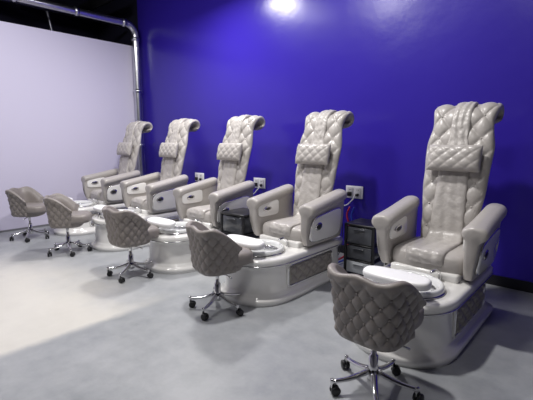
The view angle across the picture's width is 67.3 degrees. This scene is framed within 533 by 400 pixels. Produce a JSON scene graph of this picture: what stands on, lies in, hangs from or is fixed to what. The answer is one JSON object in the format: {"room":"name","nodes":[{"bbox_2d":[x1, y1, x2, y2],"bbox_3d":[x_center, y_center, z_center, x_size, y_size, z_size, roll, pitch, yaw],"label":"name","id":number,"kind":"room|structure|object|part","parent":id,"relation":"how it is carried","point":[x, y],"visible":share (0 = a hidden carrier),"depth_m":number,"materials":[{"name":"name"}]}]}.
{"room":"salon","nodes":[
{"label":"salon","id":0,"kind":"room"},
{"bbox_2d":[0,0,97,38],"bbox_3d":[-6.480,-1.791,6.211,0.200,4.500,8.380,8,11,41],"label":"ceiling","id":1,"kind":"structure","parent":0,"point":[9,12],"depth_m":8.16,"materials":[{"name":"black"}]},
{"bbox_2d":[0,0,122,30],"bbox_3d":[-5.517,-2.638,5.436,0.759,2.405,7.300,8,11,41],"label":"ceiling","id":2,"kind":"structure","parent":0,"point":[47,11],"depth_m":7.09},
{"bbox_2d":[0,21,137,230],"bbox_3d":[-4.965,-0.909,4.984,0.150,3.120,7.980,8,11,41],"label":"wall","id":3,"kind":"structure","parent":0,"point":[67,101],"depth_m":6.55,"materials":[{"name":"white paint"}]},
{"bbox_2d":[0,224,48,232],"bbox_3d":[-4.978,0.639,5.079,0.012,0.030,7.760,8,11,41],"label":"baseboard","id":4,"kind":"structure","parent":3,"relation":"attached to","point":[9,230],"depth_m":6.31,"materials":[{"name":"grey paint"}]},
{"bbox_2d":[9,0,144,175],"bbox_3d":[-4.886,-1.103,4.779,0.148,3.524,7.624,8,11,41],"label":"duct pipe","id":5,"kind":"object","parent":3,"relation":"attached to","point":[75,11],"visible":0.88,"depth_m":7.19,"materials":[{"name":"grey metal"}]},
{"bbox_2d":[0,226,532,399],"bbox_3d":[-1.984,1.095,2.473,12.400,0.100,8.180,8,11,41],"label":"floor","id":6,"kind":"structure","parent":0,"point":[69,330],"depth_m":2.80,"materials":[{"name":"concrete"}]},
{"bbox_2d":[5,186,48,242],"bbox_3d":[-3.354,0.188,5.715,0.516,0.733,0.526,0,9,2],"label":"stool","id":7,"kind":"object","parent":6,"relation":"on","point":[25,201],"visible":0.98,"depth_m":5.59,"materials":[{"name":"beige leather"}]},
{"bbox_2d":[43,193,91,256],"bbox_3d":[-2.466,0.292,5.019,0.516,0.733,0.526,-2,9,-14],"label":"stool","id":8,"kind":"object","parent":6,"relation":"on","point":[62,212],"visible":1,"depth_m":4.85,"materials":[{"name":"beige leather"}]},
{"bbox_2d":[53,121,152,235],"bbox_3d":[-2.606,-0.420,6.438,0.870,1.722,1.629,8,11,41],"label":"chair","id":9,"kind":"object","parent":6,"relation":"on","point":[100,188],"visible":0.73,"depth_m":6.49,"materials":[{"name":"beige leather"}]},
{"bbox_2d":[74,200,93,206],"bbox_3d":[-2.918,0.144,6.171,0.486,0.215,0.486,8,11,41],"label":"basin","id":10,"kind":"object","parent":9,"relation":"in","point":[83,203],"depth_m":6.33,"materials":[{"name":"white ceramic"}]},
{"bbox_2d":[90,192,103,200],"bbox_3d":[-2.520,-0.085,6.590,0.562,0.163,0.612,8,11,41],"label":"seat cushion","id":11,"kind":"object","parent":9,"relation":"on","point":[99,196],"depth_m":6.31,"materials":[{"name":"grey leather"}]},
{"bbox_3d":[-2.548,-0.176,6.545,0.776,0.289,0.517,8,11,41],"label":"arm panel trim","id":12,"kind":"part","parent":9,"relation":"part of","materials":[{"name":"silver metal"}]},
{"bbox_2d":[116,142,132,154],"bbox_3d":[-2.363,-0.852,6.654,0.410,0.212,0.128,8,11,41],"label":"pillow","id":13,"kind":"object","parent":9,"relation":"on","point":[123,148],"depth_m":6.57,"materials":[{"name":"grey leather"}]},
{"bbox_3d":[-2.257,-0.718,6.795,0.528,1.213,0.528,8,11,41],"label":"backrest","id":14,"kind":"part","parent":9,"relation":"part of","materials":[{"name":"grey leather"}]},
{"bbox_2d":[102,205,159,282],"bbox_3d":[-1.401,0.418,4.177,0.526,0.733,0.516,8,12,43],"label":"stool","id":15,"kind":"object","parent":6,"relation":"on","point":[125,228],"visible":0.98,"depth_m":3.98,"materials":[{"name":"beige leather"}]},
{"bbox_2d":[91,118,199,251],"bbox_3d":[-1.672,-0.297,5.617,0.870,1.722,1.629,8,11,41],"label":"chair","id":16,"kind":"object","parent":6,"relation":"on","point":[150,195],"visible":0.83,"depth_m":5.66,"materials":[{"name":"beige leather"}]},
{"bbox_2d":[101,209,136,217],"bbox_3d":[-1.984,0.267,5.350,0.486,0.215,0.486,8,11,41],"label":"basin","id":17,"kind":"object","parent":16,"relation":"in","point":[134,211],"depth_m":5.47,"materials":[{"name":"white ceramic"}]},
{"bbox_2d":[130,199,148,209],"bbox_3d":[-1.585,0.038,5.770,0.562,0.163,0.612,8,11,41],"label":"seat cushion","id":18,"kind":"object","parent":16,"relation":"on","point":[143,204],"depth_m":5.50,"materials":[{"name":"grey leather"}]},
{"bbox_3d":[-1.708,-0.085,5.611,0.785,0.154,0.130,8,11,41],"label":"arm oval trim","id":19,"kind":"part","parent":16,"relation":"part of","materials":[{"name":"beige leather"}]},
{"bbox_3d":[-1.614,-0.053,5.724,0.776,0.289,0.517,8,11,41],"label":"arm panel trim","id":20,"kind":"part","parent":16,"relation":"part of","materials":[{"name":"silver metal"}]},
{"bbox_2d":[159,143,178,157],"bbox_3d":[-1.428,-0.729,5.833,0.410,0.212,0.128,8,11,41],"label":"pillow","id":21,"kind":"object","parent":16,"relation":"on","point":[167,150],"depth_m":5.76,"materials":[{"name":"grey leather"}]},
{"bbox_3d":[-1.322,-0.595,5.975,0.528,1.213,0.528,8,11,41],"label":"backrest","id":22,"kind":"part","parent":16,"relation":"part of","materials":[{"name":"grey leather"}]},
{"bbox_2d":[145,115,264,274],"bbox_3d":[-0.707,-0.170,4.770,0.870,1.722,1.629,8,11,41],"label":"chair","id":23,"kind":"object","parent":6,"relation":"on","point":[203,201],"visible":0.83,"depth_m":4.75,"materials":[{"name":"beige leather"}]},
{"bbox_3d":[-0.788,0.355,4.760,0.692,0.010,1.347,8,11,41],"label":"rim trim","id":24,"kind":"part","parent":23,"relation":"part of","materials":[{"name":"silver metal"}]},
{"bbox_2d":[159,222,186,233],"bbox_3d":[-1.019,0.394,4.503,0.486,0.215,0.486,8,11,41],"label":"basin","id":25,"kind":"object","parent":23,"relation":"in","point":[180,228],"depth_m":4.30,"materials":[{"name":"white ceramic"}]},
{"bbox_2d":[186,207,211,222],"bbox_3d":[-0.621,0.165,4.923,0.562,0.163,0.612,8,11,41],"label":"seat cushion","id":26,"kind":"object","parent":23,"relation":"on","point":[203,214],"depth_m":4.67,"materials":[{"name":"grey leather"}]},
{"bbox_3d":[-0.744,0.042,4.764,0.785,0.154,0.130,8,11,41],"label":"arm oval trim","id":27,"kind":"part","parent":23,"relation":"part of","materials":[{"name":"beige leather"}]},
{"bbox_2d":[217,143,242,160],"bbox_3d":[-0.464,-0.602,4.987,0.410,0.212,0.128,8,11,41],"label":"pillow","id":28,"kind":"object","parent":23,"relation":"on","point":[226,151],"depth_m":4.92,"materials":[{"name":"grey leather"}]},
{"bbox_3d":[-0.649,0.074,4.877,0.776,0.289,0.517,8,11,41],"label":"arm panel trim","id":29,"kind":"part","parent":23,"relation":"part of","materials":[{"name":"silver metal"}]},
{"bbox_3d":[-0.357,-0.468,5.128,0.528,1.213,0.528,8,11,41],"label":"backrest","id":30,"kind":"part","parent":23,"relation":"part of","materials":[{"name":"grey leather"}]},
{"bbox_2d":[185,221,252,320],"bbox_3d":[-0.388,0.544,3.342,0.516,0.733,0.526,-5,10,-32],"label":"stool","id":31,"kind":"object","parent":6,"relation":"on","point":[215,254],"visible":0.98,"depth_m":3.14,"materials":[{"name":"beige leather"}]},
{"bbox_2d":[220,208,259,237],"bbox_3d":[-0.259,0.435,4.415,0.357,0.630,0.368,8,11,41],"label":"cart","id":32,"kind":"object","parent":6,"relation":"on","point":[234,221],"visible":0.22,"depth_m":4.26,"materials":[{"name":"black plastic"}]},
{"bbox_3d":[-0.268,0.246,4.377,0.294,0.183,0.341,8,11,41],"label":"drawer","id":33,"kind":"part","parent":32,"relation":"part of","materials":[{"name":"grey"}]},
{"bbox_3d":[-0.268,0.433,4.405,0.294,0.145,0.341,8,11,41],"label":"drawer","id":34,"kind":"part","parent":32,"relation":"part of","materials":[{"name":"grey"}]},
{"bbox_2d":[221,110,353,306],"bbox_3d":[0.235,-0.046,3.943,0.870,1.722,1.629,8,11,41],"label":"chair","id":35,"kind":"object","parent":6,"relation":"on","point":[295,247],"visible":0.98,"depth_m":3.86,"materials":[{"name":"beige leather"}]},
{"bbox_2d":[251,239,284,255],"bbox_3d":[-0.077,0.518,3.676,0.486,0.215,0.486,8,11,41],"label":"basin","id":36,"kind":"object","parent":35,"relation":"in","point":[272,247],"depth_m":3.73,"materials":[{"name":"white ceramic"}]},
{"bbox_2d":[262,216,301,241],"bbox_3d":[0.322,0.289,4.095,0.562,0.163,0.612,8,11,41],"label":"seat cushion","id":37,"kind":"object","parent":35,"relation":"on","point":[275,228],"depth_m":3.89,"materials":[{"name":"grey leather"}]},
{"bbox_2d":[278,237,288,246],"bbox_3d":[0.073,0.386,3.827,0.284,0.102,0.112,8,11,41],"label":"faucet","id":38,"kind":"object","parent":35,"relation":"on","point":[284,241],"depth_m":3.77,"materials":[{"name":"silver metal"}]},
{"bbox_3d":[0.199,0.166,3.937,0.785,0.154,0.130,8,11,41],"label":"arm oval trim","id":39,"kind":"part","parent":35,"relation":"part of","materials":[{"name":"beige leather"}]},
{"bbox_3d":[0.154,0.479,3.933,0.692,0.010,1.347,8,11,41],"label":"rim trim","id":40,"kind":"part","parent":35,"relation":"part of","materials":[{"name":"silver metal"}]},
{"bbox_3d":[0.192,0.603,3.995,0.640,0.198,0.708,8,11,41],"label":"panel trim","id":41,"kind":"part","parent":35,"relation":"part of","materials":[{"name":"silver metal"}]},
{"bbox_2d":[295,144,330,164],"bbox_3d":[0.479,-0.477,4.159,0.410,0.212,0.128,8,11,41],"label":"pillow","id":42,"kind":"object","parent":35,"relation":"on","point":[306,154],"depth_m":4.10,"materials":[{"name":"grey leather"}]},
{"bbox_3d":[0.585,-0.343,4.300,0.528,1.213,0.528,8,11,41],"label":"backrest","id":43,"kind":"part","parent":35,"relation":"part of","materials":[{"name":"grey leather"}]},
{"bbox_3d":[0.293,0.198,4.050,0.776,0.289,0.517,8,11,41],"label":"arm panel trim","id":44,"kind":"part","parent":35,"relation":"part of","materials":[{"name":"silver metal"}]},
{"bbox_2d":[338,195,354,262],"bbox_3d":[0.851,0.322,4.720,0.286,0.746,0.482,8,11,41],"label":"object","id":45,"kind":"object","parent":6,"relation":"on","point":[342,257],"visible":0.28,"depth_m":4.81,"materials":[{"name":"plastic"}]},
{"bbox_2d":[343,218,387,275],"bbox_3d":[1.009,0.513,4.059,0.330,0.582,0.340,8,11,41],"label":"cart","id":46,"kind":"object","parent":6,"relation":"on","point":[361,251],"visible":0.61,"depth_m":3.95,"materials":[{"name":"black plastic"}]},
{"bbox_3d":[1.001,0.338,4.024,0.272,0.169,0.315,8,11,41],"label":"drawer","id":47,"kind":"part","parent":46,"relation":"part of","materials":[{"name":"grey plastic"}]},
{"bbox_3d":[1.001,0.511,4.050,0.272,0.134,0.315,8,11,41],"label":"drawer","id":48,"kind":"part","parent":46,"relation":"part of","materials":[{"name":"grey plastic"}]},
{"bbox_3d":[1.001,0.660,4.072,0.272,0.121,0.315,8,11,41],"label":"drawer","id":49,"kind":"part","parent":46,"relation":"part of","materials":[{"name":"grey plastic"}]},
{"bbox_2d":[327,263,426,399],"bbox_3d":[0.611,0.710,2.232,0.526,0.733,0.516,8,12,44],"label":"stool","id":50,"kind":"object","parent":6,"relation":"on","point":[380,317],"visible":1,"depth_m":2.03,"materials":[{"name":"beige leather"}]},
{"bbox_2d":[355,101,506,368],"bbox_3d":[1.275,0.091,3.030,0.870,1.722,1.629,8,11,41],"label":"chair","id":51,"kind":"object","parent":6,"relation":"on","point":[449,264],"visible":0.92,"depth_m":3.09,"materials":[{"name":"beige leather"}]},
{"bbox_2d":[371,269,444,297],"bbox_3d":[0.963,0.655,2.763,0.486,0.215,0.486,8,11,41],"label":"basin","id":52,"kind":"object","parent":51,"relation":"in","point":[437,290],"depth_m":2.72,"materials":[{"name":"white ceramic"}]},
{"bbox_2d":[392,236,463,275],"bbox_3d":[1.361,0.426,3.183,0.562,0.163,0.612,8,11,41],"label":"seat cushion","id":53,"kind":"object","parent":51,"relation":"on","point":[420,253],"depth_m":2.99,"materials":[{"name":"grey leather"}]},
{"bbox_2d":[430,269,440,279],"bbox_3d":[1.113,0.523,2.915,0.284,0.102,0.112,8,11,41],"label":"faucet","id":54,"kind":"object","parent":51,"relation":"on","point":[435,274],"depth_m":2.84,"materials":[{"name":"silver metal"}]},
{"bbox_3d":[1.333,0.335,3.137,0.776,0.289,0.517,8,11,41],"label":"arm panel trim","id":55,"kind":"part","parent":51,"relation":"part of","materials":[{"name":"beige leather"}]},
{"bbox_3d":[1.238,0.303,3.024,0.785,0.154,0.130,8,11,41],"label":"arm oval trim","id":56,"kind":"part","parent":51,"relation":"part of","materials":[{"name":"beige leather"}]},
{"bbox_2d":[426,145,482,171],"bbox_3d":[1.518,-0.341,3.247,0.410,0.212,0.128,8,11,41],"label":"pillow","id":57,"kind":"object","parent":51,"relation":"on","point":[441,158],"depth_m":3.20,"materials":[{"name":"grey leather"}]},
{"bbox_3d":[1.193,0.616,3.020,0.692,0.010,1.347,8,11,41],"label":"rim trim","id":58,"kind":"part","parent":51,"relation":"part of","materials":[{"name":"white plastic"}]},
{"bbox_3d":[1.624,-0.206,3.388,0.528,1.213,0.528,8,11,41],"label":"backrest","id":59,"kind":"part","parent":51,"relation":"part of","materials":[{"name":"grey leather"}]},
{"bbox_3d":[1.232,0.740,3.082,0.640,0.198,0.708,8,11,41],"label":"panel trim","id":60,"kind":"part","parent":51,"relation":"part of","materials":[{"name":"silver metal"}]},
{"bbox_2d":[137,0,532,281],"bbox_3d":[1.487,-1.514,4.361,10.200,4.500,0.200,8,11,41],"label":"wall","id":61,"kind":"structure","parent":0,"point":[391,64],"depth_m":4.68,"materials":[{"name":"blue paint"}]},
{"bbox_2d":[195,172,203,180],"bbox_3d":[-1.098,-0.388,6.678,0.214,0.135,0.055,8,11,41],"label":"wall outlet","id":62,"kind":"object","parent":61,"relation":"attached to","point":[198,176],"visible":0.95,"depth_m":6.66,"materials":[{"name":"white plastic"}]},
{"bbox_2d":[254,177,265,188],"bbox_3d":[-0.076,-0.247,5.782,0.215,0.147,0.055,8,11,41],"label":"wall outlet","id":63,"kind":"object","parent":61,"relation":"attached to","point":[261,182],"visible":0.8,"depth_m":5.76,"materials":[{"name":"white plastic"}]},
{"bbox_2d":[346,185,362,198],"bbox_3d":[1.064,-0.097,4.781,0.218,0.148,0.055,8,11,41],"label":"wall outlet","id":64,"kind":"object","parent":61,"relation":"attached to","point":[351,191],"visible":0.92,"depth_m":4.75,"materials":[{"name":"white plastic"}]},
{"bbox_2d":[338,245,532,292],"bbox_3d":[1.341,0.664,4.673,10.000,0.100,0.015,8,11,41],"label":"baseboard","id":65,"kind":"structure","parent":61,"relation":"attached to","point":[496,280],"depth_m":3.81,"materials":[{"name":"black"}]}
]}

